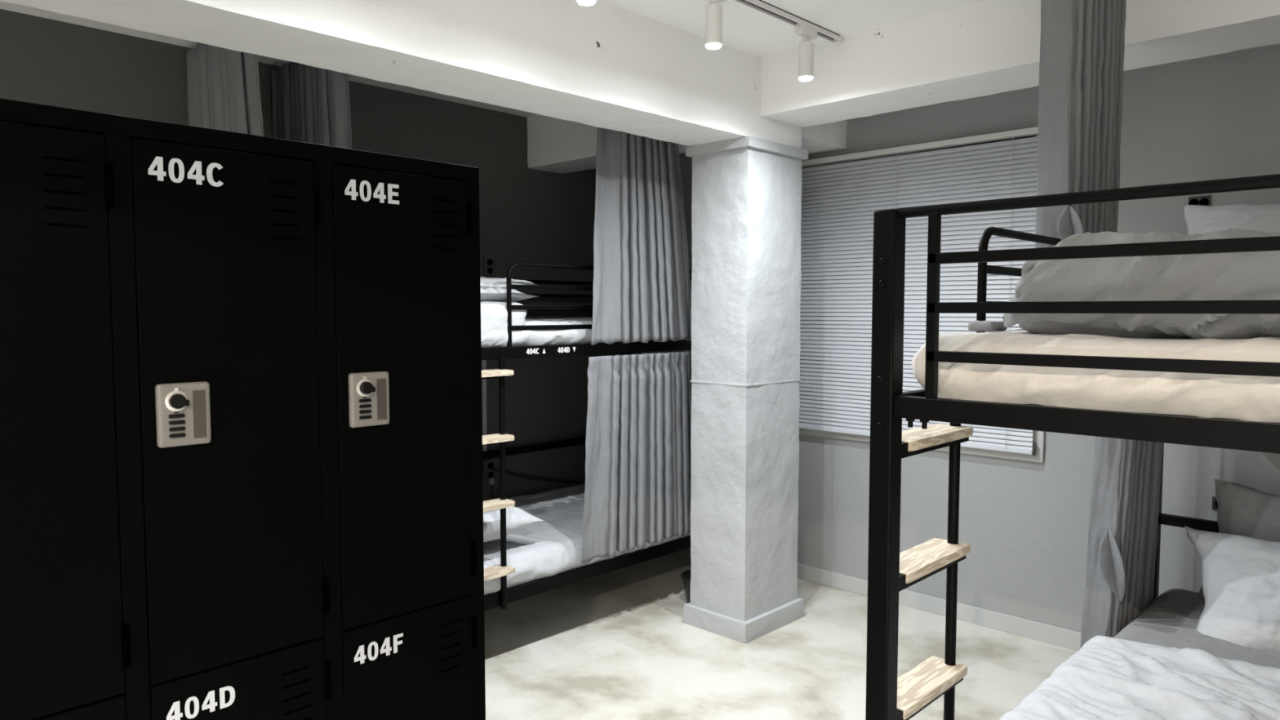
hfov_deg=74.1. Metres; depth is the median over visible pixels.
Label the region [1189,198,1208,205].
socket
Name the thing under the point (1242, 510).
pillow
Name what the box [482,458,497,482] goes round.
wall outlet
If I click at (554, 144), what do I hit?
ceiling beam
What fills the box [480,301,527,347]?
duvet
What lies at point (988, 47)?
ceiling beam
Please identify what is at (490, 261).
socket
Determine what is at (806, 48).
track spotlight
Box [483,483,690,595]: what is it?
mattress
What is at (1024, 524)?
wall
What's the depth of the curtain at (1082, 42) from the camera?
2.42 m
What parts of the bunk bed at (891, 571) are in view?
post, rail, rail, post, head rail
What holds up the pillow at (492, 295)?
on the duvet at (494, 315)
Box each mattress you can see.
[480,317,684,346]
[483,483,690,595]
[911,328,1279,422]
[1114,587,1279,668]
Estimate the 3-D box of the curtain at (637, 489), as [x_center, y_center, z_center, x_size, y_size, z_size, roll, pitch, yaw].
[0.002,0.435,4.046,0.079,0.926,0.792,3,5,44]
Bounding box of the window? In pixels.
[799,133,1044,462]
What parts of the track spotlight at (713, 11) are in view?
stem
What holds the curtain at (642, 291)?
hanging from the ceiling beam at (554, 144)
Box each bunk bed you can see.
[480,262,692,610]
[865,173,1279,719]
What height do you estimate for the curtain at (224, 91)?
2.471 m
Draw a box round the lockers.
[0,97,485,719]
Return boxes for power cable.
[492,466,579,483]
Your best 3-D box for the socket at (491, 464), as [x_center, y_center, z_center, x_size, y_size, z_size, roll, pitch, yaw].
[-0.849,0.627,4.820,0.005,0.090,0.038,3,5,44]
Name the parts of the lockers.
door, door, lock knob, lock plate, door, door, lock knob, lock plate, door, door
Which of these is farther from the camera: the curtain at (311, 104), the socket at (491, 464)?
the socket at (491, 464)
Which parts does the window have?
pane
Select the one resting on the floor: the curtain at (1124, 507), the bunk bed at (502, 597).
the bunk bed at (502, 597)
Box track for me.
[733,0,842,44]
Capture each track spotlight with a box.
[576,0,595,5]
[705,0,727,49]
[795,22,817,81]
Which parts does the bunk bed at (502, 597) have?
rail, rail, rail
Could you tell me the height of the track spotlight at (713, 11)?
0.209 m
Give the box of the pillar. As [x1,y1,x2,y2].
[683,136,808,643]
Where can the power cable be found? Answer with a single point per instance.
(495, 468)
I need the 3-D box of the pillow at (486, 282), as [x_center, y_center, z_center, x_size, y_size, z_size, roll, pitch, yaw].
[-0.797,-0.331,3.674,0.440,0.096,0.640,3,4,41]
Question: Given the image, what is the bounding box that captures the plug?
[488,478,494,499]
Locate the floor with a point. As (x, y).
(615, 645)
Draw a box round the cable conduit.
[480,275,487,459]
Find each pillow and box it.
[480,277,537,289]
[480,287,537,302]
[483,506,544,542]
[1182,203,1279,235]
[1184,525,1279,653]
[1197,479,1279,597]
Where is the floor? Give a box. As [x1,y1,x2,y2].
[484,549,1078,719]
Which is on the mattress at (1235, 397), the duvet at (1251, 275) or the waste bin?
the duvet at (1251, 275)
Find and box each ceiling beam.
[0,0,801,148]
[527,114,688,173]
[760,0,1279,127]
[801,119,847,154]
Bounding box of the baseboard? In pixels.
[685,547,1080,650]
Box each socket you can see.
[487,258,493,274]
[488,462,493,478]
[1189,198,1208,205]
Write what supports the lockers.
on the floor
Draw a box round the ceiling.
[0,0,987,117]
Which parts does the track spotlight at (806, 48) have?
stem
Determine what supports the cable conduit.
attached to the wall at (526, 215)
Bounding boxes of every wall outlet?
[482,256,496,276]
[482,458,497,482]
[1187,195,1211,205]
[1211,496,1217,510]
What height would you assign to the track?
0.024 m
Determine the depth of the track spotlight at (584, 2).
2.48 m
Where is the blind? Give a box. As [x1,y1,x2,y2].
[799,126,1038,455]
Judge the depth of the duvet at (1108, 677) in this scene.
2.28 m
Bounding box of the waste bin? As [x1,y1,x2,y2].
[680,569,690,603]
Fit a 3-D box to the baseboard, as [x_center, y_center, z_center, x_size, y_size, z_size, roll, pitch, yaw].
[1.840,1.237,3.837,5.295,0.082,0.012,3,5,44]
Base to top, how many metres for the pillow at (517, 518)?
0.223 m
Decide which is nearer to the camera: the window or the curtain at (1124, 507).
the curtain at (1124, 507)
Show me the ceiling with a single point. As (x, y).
(747, 29)
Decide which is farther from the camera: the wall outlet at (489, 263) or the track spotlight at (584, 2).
the wall outlet at (489, 263)
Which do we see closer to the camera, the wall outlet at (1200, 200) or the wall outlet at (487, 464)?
the wall outlet at (1200, 200)
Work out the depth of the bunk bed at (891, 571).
1.67 m
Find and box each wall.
[0,8,625,501]
[635,44,1279,632]
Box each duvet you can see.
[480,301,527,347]
[967,227,1279,338]
[999,635,1279,719]
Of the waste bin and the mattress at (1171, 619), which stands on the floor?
the waste bin
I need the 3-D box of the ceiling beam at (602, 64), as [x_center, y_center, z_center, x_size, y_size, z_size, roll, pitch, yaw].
[-1.284,-1.075,2.135,0.337,0.386,5.565,3,5,44]
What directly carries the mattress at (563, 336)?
on the bunk bed at (502, 597)
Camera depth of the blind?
4.23 m
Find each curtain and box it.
[186,42,263,136]
[271,61,351,149]
[581,351,691,564]
[591,127,691,345]
[1035,0,1126,248]
[1080,435,1163,648]
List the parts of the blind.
ladder cord, rail, ladder cord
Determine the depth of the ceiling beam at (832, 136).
4.33 m
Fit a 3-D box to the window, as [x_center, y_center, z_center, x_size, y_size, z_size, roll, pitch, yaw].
[1.316,-0.310,4.308,1.466,1.485,0.094,3,5,44]
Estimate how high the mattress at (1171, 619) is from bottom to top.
0.165 m
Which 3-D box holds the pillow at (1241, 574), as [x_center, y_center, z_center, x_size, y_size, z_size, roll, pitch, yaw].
[2.126,0.773,2.662,0.740,0.409,0.330,3,4,37]
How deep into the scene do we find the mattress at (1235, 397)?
1.49 m
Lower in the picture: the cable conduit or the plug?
the plug
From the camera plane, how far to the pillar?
3.90 m
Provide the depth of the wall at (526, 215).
4.74 m
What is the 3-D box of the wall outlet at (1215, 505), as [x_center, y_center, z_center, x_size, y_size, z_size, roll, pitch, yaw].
[2.312,0.571,3.339,0.100,0.052,0.014,3,5,44]
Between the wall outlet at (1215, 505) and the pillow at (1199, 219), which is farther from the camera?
the wall outlet at (1215, 505)

